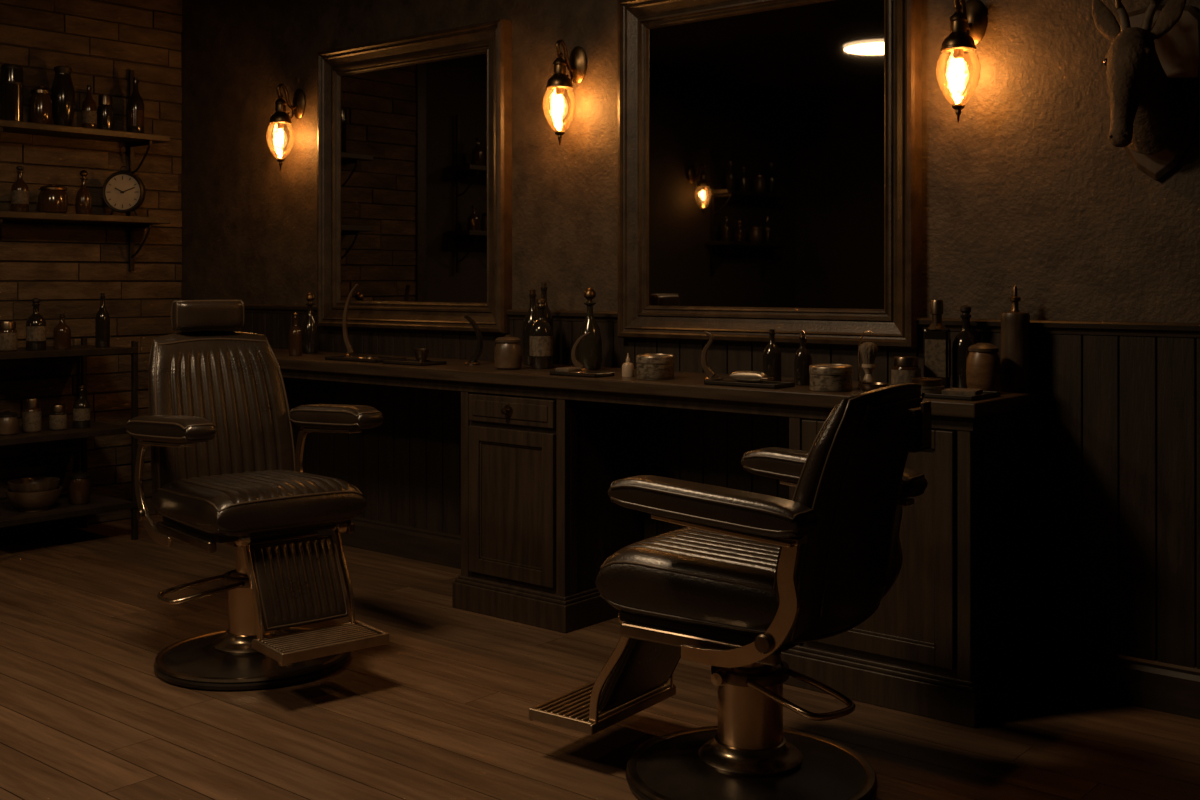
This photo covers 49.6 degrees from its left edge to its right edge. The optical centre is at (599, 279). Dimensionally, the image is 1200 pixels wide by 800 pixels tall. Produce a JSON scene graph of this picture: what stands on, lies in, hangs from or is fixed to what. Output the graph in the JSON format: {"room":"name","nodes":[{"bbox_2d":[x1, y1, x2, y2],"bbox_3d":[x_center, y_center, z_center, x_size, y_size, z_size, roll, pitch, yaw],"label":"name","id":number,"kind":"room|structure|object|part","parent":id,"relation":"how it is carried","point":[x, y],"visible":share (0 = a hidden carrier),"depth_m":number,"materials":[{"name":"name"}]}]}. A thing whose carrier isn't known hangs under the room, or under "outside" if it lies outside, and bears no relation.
{"room":"salon","nodes":[
{"label":"salon","id":0,"kind":"room"},
{"bbox_2d":[0,0,180,537],"bbox_3d":[-2.939,-0.245,6.563,0.126,3.050,1.770,0,0,40],"label":"bricks","id":1,"kind":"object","parent":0,"point":[179,175],"depth_m":6.80,"materials":[{"name":"brick"}]},
{"bbox_2d":[0,515,1199,799],"bbox_3d":[-1.196,1.289,2.003,8.398,0.018,6.546,0,0,40],"label":"floor","id":2,"kind":"structure","parent":0,"point":[439,710],"depth_m":3.79,"materials":[{"name":"brown wood"}]},
{"bbox_2d":[0,338,137,539],"bbox_3d":[-2.697,0.790,6.290,0.517,0.980,0.710,0,0,40],"label":"shelving unit","id":3,"kind":"object","parent":2,"relation":"on","point":[10,515],"visible":0.72,"depth_m":6.27,"materials":[{"name":"brown wood"}]},
{"bbox_2d":[0,321,17,351],"bbox_3d":[-2.780,0.265,6.086,0.090,0.140,0.090,0,0,40],"label":"jar","id":4,"kind":"object","parent":3,"relation":"on","point":[8,334],"visible":1,"depth_m":6.05,"materials":[{"name":"glass"}]},
{"bbox_2d":[0,411,18,435],"bbox_3d":[-2.780,0.669,6.086,0.100,0.110,0.100,0,0,40],"label":"apothecary jar","id":5,"kind":"object","parent":3,"relation":"in","point":[9,424],"visible":1,"depth_m":6.05,"materials":[{"name":"brown ceramic"}]},
{"bbox_2d":[22,398,41,432],"bbox_3d":[-2.704,0.644,6.178,0.084,0.160,0.084,0,0,40],"label":"apothecary jar","id":6,"kind":"object","parent":3,"relation":"in","point":[31,413],"visible":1,"depth_m":6.14,"materials":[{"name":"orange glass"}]},
{"bbox_2d":[5,486,61,511],"bbox_3d":[-2.697,1.044,6.186,0.250,0.100,0.250,0,0,40],"label":"bowl","id":7,"kind":"object","parent":3,"relation":"on","point":[33,501],"visible":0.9,"depth_m":6.10,"materials":[{"name":"brown ceramic"}]},
{"bbox_2d":[8,477,59,492],"bbox_3d":[-2.697,1.004,6.186,0.230,0.100,0.230,0,0,40],"label":"bowl","id":8,"kind":"object","parent":7,"relation":"on","point":[29,484],"visible":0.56,"depth_m":6.13,"materials":[{"name":"brown wood"}]},
{"bbox_2d":[26,298,45,350],"bbox_3d":[-2.691,0.209,6.194,0.090,0.250,0.090,0,0,40],"label":"glass bottle","id":9,"kind":"object","parent":3,"relation":"on","point":[36,323],"visible":1,"depth_m":6.16,"materials":[{"name":"glass"}]},
{"bbox_2d":[49,404,66,430],"bbox_3d":[-2.621,0.664,6.278,0.080,0.120,0.080,0,0,40],"label":"apothecary jar","id":10,"kind":"object","parent":3,"relation":"in","point":[57,416],"visible":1,"depth_m":6.25,"materials":[{"name":"clear glass"}]},
{"bbox_2d":[53,314,70,348],"bbox_3d":[-2.608,0.249,6.294,0.080,0.170,0.080,0,0,40],"label":"glass bottle","id":11,"kind":"object","parent":3,"relation":"on","point":[62,331],"visible":1,"depth_m":6.26,"materials":[{"name":"brown glass"}]},
{"bbox_2d":[69,471,90,504],"bbox_3d":[-2.550,1.014,6.363,0.100,0.160,0.100,0,0,40],"label":"apothecary jar","id":12,"kind":"object","parent":3,"relation":"in","point":[79,485],"visible":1,"depth_m":6.33,"materials":[{"name":"orange glass"}]},
{"bbox_2d":[73,385,89,427],"bbox_3d":[-2.544,0.620,6.370,0.080,0.210,0.080,0,0,40],"label":"glass bottle","id":13,"kind":"object","parent":3,"relation":"in","point":[81,407],"visible":1,"depth_m":6.34,"materials":[{"name":"glass"}]},
{"bbox_2d":[95,293,109,347],"bbox_3d":[-2.474,0.200,6.455,0.068,0.270,0.068,0,0,40],"label":"wine bottle","id":14,"kind":"object","parent":3,"relation":"on","point":[102,320],"visible":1,"depth_m":6.43,"materials":[{"name":"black glass"}]},
{"bbox_2d":[126,300,388,690],"bbox_3d":[-1.121,0.676,4.300,0.695,1.209,0.978,0,0,-39],"label":"barber chair","id":15,"kind":"object","parent":2,"relation":"on","point":[227,468],"visible":1,"depth_m":4.25,"materials":[{"name":"leather"}]},
{"bbox_3d":[-1.469,0.686,4.264,0.014,0.338,0.306,0,0,-39],"label":"frame","id":16,"kind":"part","parent":15,"relation":"part of","materials":[{"name":"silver metal"}]},
{"bbox_3d":[-1.308,1.009,4.226,0.246,0.046,0.167,0,0,-39],"label":"pump lever","id":17,"kind":"part","parent":15,"relation":"part of","materials":[{"name":"silver metal"}]},
{"bbox_3d":[-1.347,0.496,4.577,0.512,0.628,0.226,0,0,-39],"label":"backrest","id":18,"kind":"part","parent":15,"relation":"part of","materials":[{"name":"black leather"}]},
{"bbox_3d":[-1.080,0.961,4.032,0.012,0.320,0.137,0,0,-39],"label":"foot arm","id":19,"kind":"part","parent":15,"relation":"part of","materials":[{"name":"silver metal"}]},
{"bbox_3d":[-1.152,0.830,4.338,0.510,0.040,0.440,0,0,-39],"label":"under frame","id":20,"kind":"part","parent":15,"relation":"part of","materials":[{"name":"metal"}]},
{"bbox_2d":[151,470,365,536],"bbox_3d":[-1.142,0.730,4.327,0.524,0.150,0.570,0,0,-39],"label":"seat cushion","id":21,"kind":"object","parent":15,"relation":"on","point":[191,503],"depth_m":4.16,"materials":[{"name":"black leather"}]},
{"bbox_3d":[-0.958,0.960,4.132,0.290,0.252,0.130,0,0,-39],"label":"footrest panel","id":22,"kind":"part","parent":15,"relation":"part of","materials":[{"name":"black leather"}]},
{"bbox_3d":[-1.016,0.686,4.634,0.014,0.338,0.306,0,0,-39],"label":"frame","id":23,"kind":"part","parent":15,"relation":"part of","materials":[{"name":"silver metal"}]},
{"bbox_3d":[-0.835,0.961,4.231,0.012,0.320,0.137,0,0,-39],"label":"foot arm","id":24,"kind":"part","parent":15,"relation":"part of","materials":[{"name":"silver metal"}]},
{"bbox_2d":[272,348,1042,727],"bbox_3d":[-0.331,0.815,5.183,4.060,0.930,0.523,0,0,40],"label":"cabinet","id":25,"kind":"object","parent":2,"relation":"on","point":[542,453],"depth_m":4.16,"materials":[{"name":"brown wood"}]},
{"bbox_2d":[289,312,301,355],"bbox_3d":[-1.410,0.249,6.013,0.060,0.200,0.060,0,0,40],"label":"glass bottle","id":26,"kind":"object","parent":25,"relation":"on","point":[295,333],"visible":1,"depth_m":5.99,"materials":[{"name":"glass"}]},
{"bbox_2d":[301,293,318,353],"bbox_3d":[-1.385,0.204,6.200,0.084,0.290,0.084,0,0,40],"label":"bottle","id":27,"kind":"object","parent":25,"relation":"on","point":[310,332],"visible":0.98,"depth_m":6.17,"materials":[{"name":"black glass"}]},
{"bbox_2d":[342,284,358,354],"bbox_3d":[-1.145,0.184,5.973,0.070,0.331,0.068,0,0,-31],"label":"stand","id":28,"kind":"object","parent":25,"relation":"on","point":[344,322],"visible":0.89,"depth_m":5.97,"materials":[{"name":"metal"}]},
{"bbox_2d":[325,355,405,362],"bbox_3d":[-1.022,0.343,5.651,0.340,0.014,0.170,0,0,40],"label":"tray","id":29,"kind":"object","parent":25,"relation":"on","point":[357,358],"visible":0.94,"depth_m":5.63,"materials":[{"name":"paint"}]},
{"bbox_2d":[383,349,446,365],"bbox_3d":[-0.772,0.319,5.404,0.240,0.062,0.140,0,0,40],"label":"tray","id":30,"kind":"object","parent":25,"relation":"on","point":[421,355],"visible":1,"depth_m":5.38,"materials":[{"name":"paint"}]},
{"bbox_2d":[414,349,428,361],"bbox_3d":[-0.744,0.315,5.406,0.064,0.055,0.064,0,0,40],"label":"cup","id":31,"kind":"object","parent":30,"relation":"on","point":[421,355],"depth_m":5.38,"materials":[{"name":"metal"}]},
{"bbox_2d":[464,316,482,364],"bbox_3d":[-0.523,0.249,5.355,0.075,0.202,0.068,0,0,11],"label":"stand","id":32,"kind":"object","parent":25,"relation":"on","point":[473,360],"visible":1,"depth_m":5.33,"materials":[{"name":"metal"}]},
{"bbox_3d":[-0.354,0.493,4.882,0.028,0.028,0.030,0,0,40],"label":"cabinet drawer knob","id":33,"kind":"part","parent":25,"relation":"part of","materials":[{"name":"gold metal"}]},
{"bbox_2d":[494,335,521,369],"bbox_3d":[-0.360,0.282,5.087,0.110,0.135,0.110,0,0,40],"label":"jar","id":34,"kind":"object","parent":25,"relation":"on","point":[508,349],"visible":1,"depth_m":5.04,"materials":[{"name":"brown ceramic"}]},
{"bbox_3d":[-0.332,0.848,4.909,0.334,0.459,0.008,0,0,40],"label":"cabinet door panel","id":35,"kind":"part","parent":25,"relation":"part of","materials":[{"name":"brown wood"}]},
{"bbox_3d":[-0.336,0.848,4.904,0.440,0.565,0.020,0,0,40],"label":"cabinet door frame","id":36,"kind":"part","parent":25,"relation":"part of","materials":[{"name":"brown wood"}]},
{"bbox_3d":[-0.336,0.493,4.904,0.440,0.103,0.020,0,0,40],"label":"cabinet drawer","id":37,"kind":"part","parent":25,"relation":"part of","materials":[{"name":"brown wood"}]},
{"bbox_2d":[523,290,536,364],"bbox_3d":[-0.277,0.195,5.343,0.084,0.310,0.084,0,0,40],"label":"bottle","id":38,"kind":"object","parent":25,"relation":"on","point":[529,319],"visible":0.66,"depth_m":5.32,"materials":[{"name":"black glass"}]},
{"bbox_2d":[529,298,552,368],"bbox_3d":[-0.233,0.209,5.137,0.092,0.280,0.092,0,0,40],"label":"bottle","id":39,"kind":"object","parent":25,"relation":"on","point":[541,335],"visible":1,"depth_m":5.10,"materials":[{"name":"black glass"}]},
{"bbox_2d":[535,282,552,332],"bbox_3d":[-0.227,0.179,5.262,0.076,0.340,0.076,0,0,40],"label":"bottle","id":40,"kind":"object","parent":25,"relation":"on","point":[548,315],"visible":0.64,"depth_m":5.25,"materials":[{"name":"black glass"}]},
{"bbox_2d":[571,332,590,370],"bbox_3d":[-0.071,0.273,4.922,0.075,0.152,0.068,0,0,11],"label":"stand","id":41,"kind":"object","parent":25,"relation":"on","point":[575,361],"visible":0.84,"depth_m":4.92,"materials":[{"name":"metal"}]},
{"bbox_2d":[550,367,613,377],"bbox_3d":[-0.066,0.337,4.751,0.221,0.026,0.110,0,0,40],"label":"tray","id":42,"kind":"object","parent":25,"relation":"on","point":[562,371],"visible":1,"depth_m":4.74,"materials":[{"name":"paint"}]},
{"bbox_2d":[555,367,581,371],"bbox_3d":[-0.116,0.333,4.793,0.070,0.019,0.080,0,0,40],"label":"towel","id":43,"kind":"object","parent":42,"relation":"on","point":[562,369],"depth_m":4.77,"materials":[{"name":"beige fabric"}]},
{"bbox_2d":[578,288,601,369],"bbox_3d":[-0.040,0.190,5.080,0.096,0.320,0.096,0,0,40],"label":"bottle","id":44,"kind":"object","parent":25,"relation":"on","point":[590,347],"visible":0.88,"depth_m":5.05,"materials":[{"name":"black glass"}]},
{"bbox_2d":[622,353,633,376],"bbox_3d":[0.101,0.307,4.703,0.044,0.085,0.044,0,0,40],"label":"dropper bottle","id":45,"kind":"object","parent":25,"relation":"on","point":[627,368],"visible":1,"depth_m":4.68,"materials":[{"name":"ceramic"}]},
{"bbox_2d":[636,354,674,379],"bbox_3d":[0.196,0.307,4.598,0.136,0.085,0.136,0,0,40],"label":"tin","id":46,"kind":"object","parent":25,"relation":"on","point":[649,366],"visible":1,"depth_m":4.54,"materials":[{"name":"metal"}]},
{"bbox_2d":[272,348,1042,418],"bbox_3d":[-0.329,0.372,5.187,4.060,0.045,0.514,0,0,40],"label":"countertop","id":47,"kind":"structure","parent":25,"relation":"on","point":[684,384],"depth_m":4.57,"materials":[{"name":"brown wood"}]},
{"bbox_2d":[701,331,721,379],"bbox_3d":[0.393,0.264,4.537,0.075,0.172,0.068,0,0,11],"label":"stand","id":48,"kind":"object","parent":25,"relation":"on","point":[711,374],"visible":0.94,"depth_m":4.52,"materials":[{"name":"metal"}]},
{"bbox_3d":[0.379,0.260,4.539,0.048,0.164,0.035,0,0,11],"label":"curved stem","id":49,"kind":"part","parent":48,"relation":"part of","materials":[{"name":"metal"}]},
{"bbox_2d":[704,371,794,388],"bbox_3d":[0.493,0.326,4.299,0.280,0.048,0.120,0,0,40],"label":"tray","id":50,"kind":"object","parent":25,"relation":"on","point":[755,379],"visible":1,"depth_m":4.27,"materials":[{"name":"paint"}]},
{"bbox_3d":[0.548,0.325,4.253,0.027,0.010,0.038,0,0,40],"label":"clipper blade","id":51,"kind":"part","parent":50,"relation":"part of","materials":[{"name":"silver metal"}]},
{"bbox_2d":[763,329,780,381],"bbox_3d":[0.590,0.260,4.452,0.064,0.180,0.064,0,0,40],"label":"glass bottle","id":52,"kind":"object","parent":25,"relation":"on","point":[772,353],"visible":0.8,"depth_m":4.43,"materials":[{"name":"glass"}]},
{"bbox_2d":[794,331,810,384],"bbox_3d":[0.675,0.260,4.329,0.054,0.180,0.054,0,0,40],"label":"glass bottle","id":53,"kind":"object","parent":25,"relation":"on","point":[802,361],"visible":0.98,"depth_m":4.31,"materials":[{"name":"brown glass"}]},
{"bbox_2d":[809,364,852,391],"bbox_3d":[0.732,0.309,4.113,0.138,0.080,0.138,0,0,40],"label":"tin","id":54,"kind":"object","parent":25,"relation":"on","point":[823,377],"visible":1,"depth_m":4.06,"materials":[{"name":"metal"}]},
{"bbox_2d":[857,330,877,388],"bbox_3d":[0.860,0.256,4.163,0.074,0.188,0.072,0,0,40],"label":"brush","id":55,"kind":"object","parent":25,"relation":"on","point":[868,350],"visible":0.76,"depth_m":4.15,"materials":[{"name":"silver metal"}]},
{"bbox_3d":[0.852,0.252,4.169,0.054,0.180,0.006,0,0,40],"label":"stand arm","id":56,"kind":"part","parent":55,"relation":"part of","materials":[{"name":"silver metal"}]},
{"bbox_3d":[0.861,0.303,4.162,0.044,0.068,0.044,0,0,40],"label":"handle","id":57,"kind":"part","parent":55,"relation":"part of","materials":[{"name":"ceramic"}]},
{"bbox_2d":[858,382,887,391],"bbox_3d":[0.838,0.334,3.986,0.092,0.032,0.092,0,0,40],"label":"dish","id":58,"kind":"object","parent":25,"relation":"on","point":[864,386],"visible":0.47,"depth_m":3.96,"materials":[{"name":"metal"}]},
{"bbox_3d":[0.834,0.785,3.930,0.505,0.690,0.020,0,0,40],"label":"cabinet door frame","id":59,"kind":"part","parent":25,"relation":"part of","materials":[{"name":"brown wood"}]},
{"bbox_3d":[0.838,0.785,3.935,0.399,0.584,0.008,0,0,40],"label":"cabinet door panel","id":60,"kind":"part","parent":25,"relation":"part of","materials":[{"name":"brown wood"}]},
{"bbox_2d":[891,356,920,384],"bbox_3d":[0.975,0.297,4.133,0.092,0.105,0.092,0,0,40],"label":"jar","id":61,"kind":"object","parent":25,"relation":"on","point":[905,368],"visible":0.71,"depth_m":4.10,"materials":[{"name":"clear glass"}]},
{"bbox_2d":[923,300,950,388],"bbox_3d":[1.084,0.207,4.172,0.080,0.285,0.066,0,0,25],"label":"bottle","id":62,"kind":"object","parent":25,"relation":"on","point":[936,338],"visible":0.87,"depth_m":4.15,"materials":[{"name":"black glass"}]},
{"bbox_2d":[911,377,999,400],"bbox_3d":[1.040,0.325,3.909,0.260,0.050,0.200,0,0,40],"label":"tray","id":63,"kind":"object","parent":25,"relation":"on","point":[932,387],"visible":0.7,"depth_m":3.86,"materials":[{"name":"paint"}]},
{"bbox_2d":[952,305,978,387],"bbox_3d":[1.176,0.214,4.173,0.086,0.270,0.086,0,0,40],"label":"bottle","id":64,"kind":"object","parent":25,"relation":"on","point":[965,338],"visible":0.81,"depth_m":4.15,"materials":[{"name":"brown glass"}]},
{"bbox_2d":[966,343,1000,391],"bbox_3d":[1.185,0.272,4.010,0.104,0.155,0.104,0,0,40],"label":"wooden pot","id":65,"kind":"object","parent":25,"relation":"on","point":[983,364],"visible":0.84,"depth_m":3.97,"materials":[{"name":"brown wood"}]},
{"bbox_2d":[1000,285,1030,392],"bbox_3d":[1.303,0.182,4.074,0.094,0.335,0.094,0,0,40],"label":"dispenser","id":66,"kind":"object","parent":25,"relation":"on","point":[1015,324],"visible":0.99,"depth_m":4.04,"materials":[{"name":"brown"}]},
{"bbox_2d":[529,383,931,799],"bbox_3d":[0.346,0.763,3.337,1.035,1.033,0.755,0,0,36],"label":"barber chair","id":67,"kind":"object","parent":2,"relation":"on","point":[751,578],"visible":1,"depth_m":3.13,"materials":[{"name":"leather"}]},
{"bbox_3d":[0.034,1.006,3.340,0.152,0.320,0.012,0,0,36],"label":"foot arm","id":68,"kind":"part","parent":67,"relation":"part of","materials":[{"name":"silver metal"}]},
{"bbox_3d":[0.140,1.005,3.486,0.143,0.252,0.334,0,0,36],"label":"footrest panel","id":69,"kind":"part","parent":67,"relation":"part of","materials":[{"name":"brown metal"}]},
{"bbox_3d":[0.244,1.006,3.632,0.152,0.320,0.012,0,0,36],"label":"foot arm","id":70,"kind":"part","parent":67,"relation":"part of","materials":[{"name":"brown metal"}]},
{"bbox_2d":[595,527,779,636],"bbox_3d":[0.363,0.757,3.325,0.570,0.186,0.524,0,0,36],"label":"seat cushion","id":71,"kind":"object","parent":67,"relation":"on","point":[688,581],"depth_m":3.15,"materials":[{"name":"black leather"}]},
{"bbox_3d":[0.297,0.995,3.243,0.040,0.040,0.030,0,0,36],"label":"lever knob","id":72,"kind":"part","parent":67,"relation":"part of","materials":[{"name":"brown metal"}]},
{"bbox_3d":[0.320,0.734,2.996,0.306,0.333,0.014,0,0,36],"label":"frame","id":73,"kind":"part","parent":67,"relation":"part of","materials":[{"name":"brown metal"}]},
{"bbox_3d":[0.375,0.875,3.317,0.440,0.040,0.510,0,0,36],"label":"under frame","id":74,"kind":"part","parent":67,"relation":"part of","materials":[{"name":"metal"}]},
{"bbox_3d":[0.494,1.009,3.154,0.167,0.046,0.245,0,0,-35],"label":"pump lever","id":75,"kind":"part","parent":67,"relation":"part of","materials":[{"name":"brown metal"}]},
{"bbox_3d":[0.625,0.551,3.136,0.226,0.608,0.512,0,0,36],"label":"backrest","id":76,"kind":"part","parent":67,"relation":"part of","materials":[{"name":"black leather"}]},
{"bbox_3d":[0.661,0.734,3.470,0.306,0.333,0.014,0,0,36],"label":"frame","id":77,"kind":"part","parent":67,"relation":"part of","materials":[{"name":"black metal"}]},
{"bbox_2d":[181,0,1199,664],"bbox_3d":[0.938,-0.245,4.566,8.600,3.050,0.120,0,0,40],"label":"wall","id":78,"kind":"structure","parent":0,"point":[1030,190],"depth_m":5.22,"materials":[{"name":"paint"}]},
{"bbox_2d":[266,84,304,170],"bbox_3d":[-1.570,-0.759,6.454,0.140,0.431,0.185,0,0,40],"label":"wall sconce","id":79,"kind":"object","parent":78,"relation":"attached to","point":[280,118],"visible":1,"depth_m":6.46,"materials":[{"name":"glass"}]},
{"bbox_2d":[277,123,283,128],"bbox_3d":[-1.584,-0.773,6.437,0.034,0.044,0.034,0,0,40],"label":"socket","id":80,"kind":"object","parent":79,"relation":"attached to","point":[279,125],"depth_m":6.42,"materials":[{"name":"gold metal"}]},
{"bbox_3d":[-1.584,-0.692,6.437,0.140,0.183,0.140,0,0,40],"label":"lamp shade","id":81,"kind":"part","parent":79,"relation":"part of","materials":[{"name":"clear glass"}]},
{"bbox_3d":[-1.559,-0.913,6.468,0.016,0.123,0.124,0,0,40],"label":"scroll arm","id":82,"kind":"part","parent":79,"relation":"part of","materials":[{"name":"gold metal"}]},
{"bbox_3d":[-1.519,-0.885,6.516,0.096,0.154,0.026,0,0,40],"label":"wall plate","id":83,"kind":"part","parent":79,"relation":"part of","materials":[{"name":"gold metal"}]},
{"bbox_2d":[317,19,511,332],"bbox_3d":[-0.882,-0.444,5.959,1.255,1.343,0.068,0,0,40],"label":"wall mirror","id":84,"kind":"object","parent":78,"relation":"attached to","point":[414,132],"visible":1,"depth_m":5.94,"materials":[{"name":"brown wood"}]},
{"bbox_3d":[-0.871,-0.444,5.973,1.015,1.103,0.008,0,0,40],"label":"glass","id":85,"kind":"part","parent":84,"relation":"part of","materials":[{"name":"black mirror"}]},
{"bbox_2d":[542,40,586,144],"bbox_3d":[-0.148,-0.759,5.272,0.140,0.431,0.185,0,0,40],"label":"wall sconce","id":86,"kind":"object","parent":78,"relation":"attached to","point":[559,82],"visible":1,"depth_m":5.28,"materials":[{"name":"gold metal"}]},
{"bbox_3d":[-0.163,-0.692,5.255,0.140,0.183,0.140,0,0,40],"label":"lamp shade","id":87,"kind":"part","parent":86,"relation":"part of","materials":[{"name":"clear glass"}]},
{"bbox_2d":[556,87,563,94],"bbox_3d":[-0.163,-0.773,5.255,0.034,0.044,0.034,0,0,40],"label":"socket","id":88,"kind":"object","parent":86,"relation":"attached to","point":[559,90],"depth_m":5.24,"materials":[{"name":"gold metal"}]},
{"bbox_3d":[-0.138,-0.913,5.285,0.016,0.123,0.124,0,0,40],"label":"scroll arm","id":89,"kind":"part","parent":86,"relation":"part of","materials":[{"name":"gold metal"}]},
{"bbox_3d":[-0.098,-0.885,5.333,0.096,0.154,0.026,0,0,40],"label":"wall plate","id":90,"kind":"part","parent":86,"relation":"part of","materials":[{"name":"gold metal"}]},
{"bbox_2d":[182,312,1199,668],"bbox_3d":[0.907,0.660,4.505,8.368,1.000,0.014,0,0,40],"label":"wainscoting","id":91,"kind":"structure","parent":78,"relation":"attached to","point":[406,469],"depth_m":4.09,"materials":[{"name":"brown wood"}]},
{"bbox_2d":[244,304,1199,337],"bbox_3d":[0.899,0.148,4.497,8.370,0.044,0.036,0,0,40],"label":"trim","id":92,"kind":"structure","parent":78,"relation":"attached to","point":[1120,328],"depth_m":4.08,"materials":[{"name":"brown wood"}]},
{"bbox_2d":[305,517,1199,719],"bbox_3d":[0.902,1.205,4.500,8.370,0.150,0.028,0,0,40],"label":"baseboard","id":93,"kind":"structure","parent":78,"relation":"attached to","point":[1127,680],"depth_m":4.00,"materials":[{"name":"brown wood"}]},
{"bbox_2d":[618,0,921,347],"bbox_3d":[0.572,-0.441,4.748,1.270,1.338,0.068,0,0,40],"label":"wall mirror","id":94,"kind":"object","parent":78,"relation":"attached to","point":[770,151],"visible":1,"depth_m":4.73,"materials":[{"name":"brown wood"}]},
{"bbox_3d":[0.584,-0.441,4.762,1.030,1.098,0.008,0,0,40],"label":"glass","id":95,"kind":"part","parent":94,"relation":"part of","materials":[{"name":"black mirror"}]},
{"bbox_2d":[936,0,986,122],"bbox_3d":[1.164,-0.719,4.180,0.140,0.431,0.185,0,0,40],"label":"wall sconce","id":96,"kind":"object","parent":78,"relation":"attached to","point":[968,26],"visible":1,"depth_m":4.18,"materials":[{"name":"gold metal"}]},
{"bbox_2d":[953,49,963,58],"bbox_3d":[1.149,-0.733,4.163,0.034,0.044,0.034,0,0,40],"label":"socket","id":97,"kind":"object","parent":96,"relation":"attached to","point":[957,53],"depth_m":4.15,"materials":[{"name":"gold metal"}]},
{"bbox_3d":[1.149,-0.651,4.163,0.140,0.183,0.140,0,0,40],"label":"lamp shade","id":98,"kind":"part","parent":96,"relation":"part of","materials":[{"name":"clear glass"}]},
{"bbox_3d":[1.175,-0.873,4.193,0.016,0.123,0.124,0,0,40],"label":"scroll arm","id":99,"kind":"part","parent":96,"relation":"part of","materials":[{"name":"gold metal"}]},
{"bbox_3d":[1.214,-0.845,4.241,0.096,0.154,0.026,0,0,40],"label":"wall plate","id":100,"kind":"part","parent":96,"relation":"part of","materials":[{"name":"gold metal"}]},
{"bbox_2d":[1092,0,1199,180],"bbox_3d":[1.564,-0.663,3.756,0.353,0.733,0.407,0,0,40],"label":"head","id":101,"kind":"object","parent":78,"relation":"attached to","point":[1152,60],"visible":1,"depth_m":3.76,"materials":[{"name":"fur"},{"name":"antler"},{"name":"wood"}]},
{"bbox_3d":[-5.068,-0.245,4.009,0.120,3.050,4.880,0,0,40],"label":"wall","id":102,"kind":"structure","parent":0,"visible":0},
{"bbox_2d":[0,70,169,270],"bbox_3d":[-2.677,-0.585,6.566,0.225,1.070,0.990,0,0,40],"label":"wall shelf","id":103,"kind":"object","parent":102,"relation":"attached to","point":[135,139],"visible":0.98,"depth_m":6.60,"materials":[{"name":"brown wood"}]},
{"bbox_2d":[0,64,22,120],"bbox_3d":[-2.866,-0.905,6.327,0.103,0.280,0.103,0,0,40],"label":"canister","id":104,"kind":"object","parent":103,"relation":"on","point":[11,75],"visible":0.79,"depth_m":6.29,"materials":[{"name":"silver metal"}]},
{"bbox_2d":[11,166,28,211],"bbox_3d":[-2.841,-0.446,6.357,0.080,0.230,0.080,0,0,40],"label":"glass bottle","id":105,"kind":"object","parent":103,"relation":"on","point":[19,189],"visible":0.84,"depth_m":6.33,"materials":[{"name":"glass"}]},
{"bbox_2d":[30,85,51,123],"bbox_3d":[-2.773,-0.866,6.439,0.104,0.200,0.104,0,0,40],"label":"apothecary jar","id":106,"kind":"object","parent":103,"relation":"on","point":[40,100],"visible":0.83,"depth_m":6.40,"materials":[{"name":"orange glass"}]},
{"bbox_2d":[38,184,67,212],"bbox_3d":[-2.733,-0.406,6.487,0.140,0.150,0.140,0,0,40],"label":"jar","id":107,"kind":"object","parent":103,"relation":"on","point":[52,198],"visible":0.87,"depth_m":6.43,"materials":[{"name":"orange glass"}]},
{"bbox_2d":[51,66,74,125],"bbox_3d":[-2.709,-0.920,6.547,0.116,0.310,0.116,0,0,40],"label":"bottle","id":108,"kind":"object","parent":103,"relation":"on","point":[62,89],"visible":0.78,"depth_m":6.51,"materials":[{"name":"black glass"}]},
{"bbox_2d":[75,170,91,213],"bbox_3d":[-2.630,-0.446,6.611,0.080,0.230,0.080,0,0,40],"label":"bottle","id":109,"kind":"object","parent":103,"relation":"on","point":[83,201],"visible":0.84,"depth_m":6.59,"materials":[{"name":"orange glass"}]},
{"bbox_2d":[82,85,96,128],"bbox_3d":[-2.611,-0.880,6.634,0.072,0.230,0.072,0,0,40],"label":"glass bottle","id":110,"kind":"object","parent":103,"relation":"on","point":[89,108],"visible":0.84,"depth_m":6.61,"materials":[{"name":"glass"}]},
{"bbox_2d":[97,95,113,129],"bbox_3d":[-2.562,-0.861,6.724,0.080,0.190,0.080,0,0,40],"label":"glass bottle","id":111,"kind":"object","parent":103,"relation":"on","point":[105,111],"visible":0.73,"depth_m":6.69,"materials":[{"name":"glass"}]},
{"bbox_2d":[102,166,145,214],"bbox_3d":[-2.467,-0.463,6.733,0.216,0.258,0.061,0,0,2],"label":"clock","id":112,"kind":"object","parent":103,"relation":"on","point":[122,191],"visible":0.98,"depth_m":6.71,"materials":[{"name":"black metal"}]},
{"bbox_2d":[127,77,143,132],"bbox_3d":[-2.444,-0.915,6.834,0.086,0.300,0.086,0,0,40],"label":"wine bottle","id":113,"kind":"object","parent":103,"relation":"on","point":[135,105],"visible":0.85,"depth_m":6.80,"materials":[{"name":"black glass"}]},
{"bbox_2d":[0,0,181,537],"bbox_3d":[-2.886,-0.246,6.519,0.024,3.045,1.764,0,0,40],"label":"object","id":114,"kind":"structure","parent":102,"relation":"attached to","point":[20,153],"depth_m":6.78,"materials":[{"name":"wood"}]}
]}

